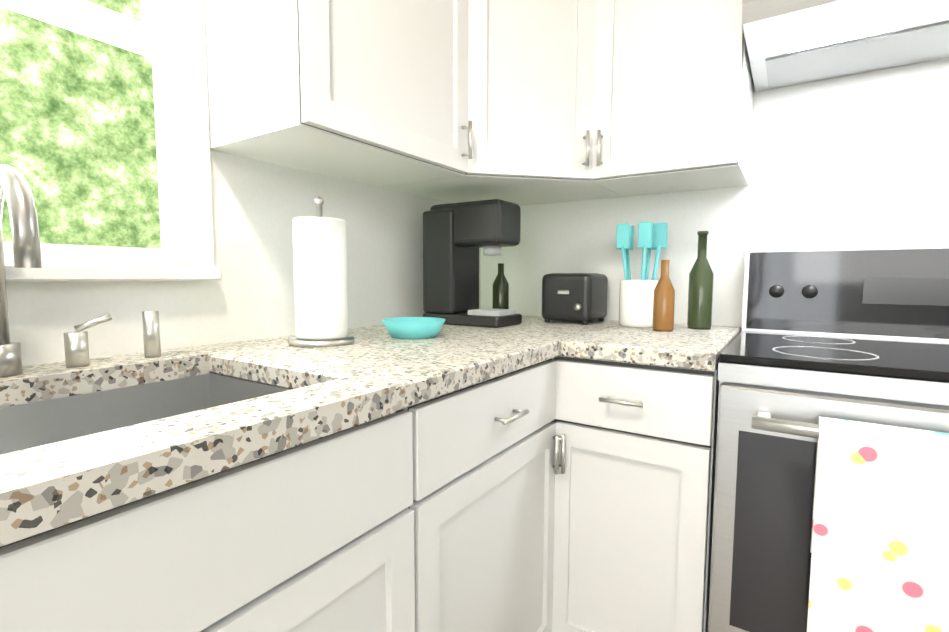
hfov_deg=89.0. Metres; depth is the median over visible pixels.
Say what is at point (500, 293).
bottle
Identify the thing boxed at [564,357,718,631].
base cabinet
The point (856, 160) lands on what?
wall
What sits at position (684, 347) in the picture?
countertop
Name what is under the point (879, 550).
hanging towel
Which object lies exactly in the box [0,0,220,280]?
window
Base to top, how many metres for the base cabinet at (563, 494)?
0.878 m
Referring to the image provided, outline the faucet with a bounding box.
[0,165,160,377]
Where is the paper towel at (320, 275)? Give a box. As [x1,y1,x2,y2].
[289,196,353,346]
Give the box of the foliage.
[0,0,161,248]
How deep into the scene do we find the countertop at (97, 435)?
0.77 m
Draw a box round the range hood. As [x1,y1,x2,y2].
[742,0,948,91]
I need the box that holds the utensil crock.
[616,222,667,327]
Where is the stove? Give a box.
[708,242,948,631]
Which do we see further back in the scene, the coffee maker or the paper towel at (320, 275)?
the coffee maker
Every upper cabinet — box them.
[204,0,491,191]
[406,0,635,205]
[608,0,753,194]
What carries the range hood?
attached to the wall at (856, 160)
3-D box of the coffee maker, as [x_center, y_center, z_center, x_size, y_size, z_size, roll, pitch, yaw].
[-0.008,-0.174,1.631,0.300,0.400,0.170,3,6,33]
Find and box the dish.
[382,317,445,338]
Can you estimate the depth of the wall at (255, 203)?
1.21 m
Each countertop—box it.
[0,316,599,546]
[552,320,741,370]
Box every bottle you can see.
[492,263,508,308]
[652,260,674,331]
[687,231,713,329]
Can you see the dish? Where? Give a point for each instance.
(413, 327)
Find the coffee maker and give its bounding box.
[423,199,521,327]
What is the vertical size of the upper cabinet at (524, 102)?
0.750 m
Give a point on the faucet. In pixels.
(15, 189)
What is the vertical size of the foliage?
6.000 m
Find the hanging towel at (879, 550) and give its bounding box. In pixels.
[807,416,948,631]
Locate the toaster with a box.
[542,273,607,324]
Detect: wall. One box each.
[6,0,481,365]
[482,58,948,327]
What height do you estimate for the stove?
1.170 m
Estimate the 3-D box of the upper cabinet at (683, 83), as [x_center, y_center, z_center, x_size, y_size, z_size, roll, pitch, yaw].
[0.583,-0.784,1.457,0.435,0.750,0.387,3,6,33]
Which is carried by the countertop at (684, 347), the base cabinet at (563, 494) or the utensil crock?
the utensil crock
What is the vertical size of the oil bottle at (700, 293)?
0.300 m
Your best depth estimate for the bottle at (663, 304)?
1.42 m
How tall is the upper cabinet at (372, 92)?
0.750 m
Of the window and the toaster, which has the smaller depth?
the window

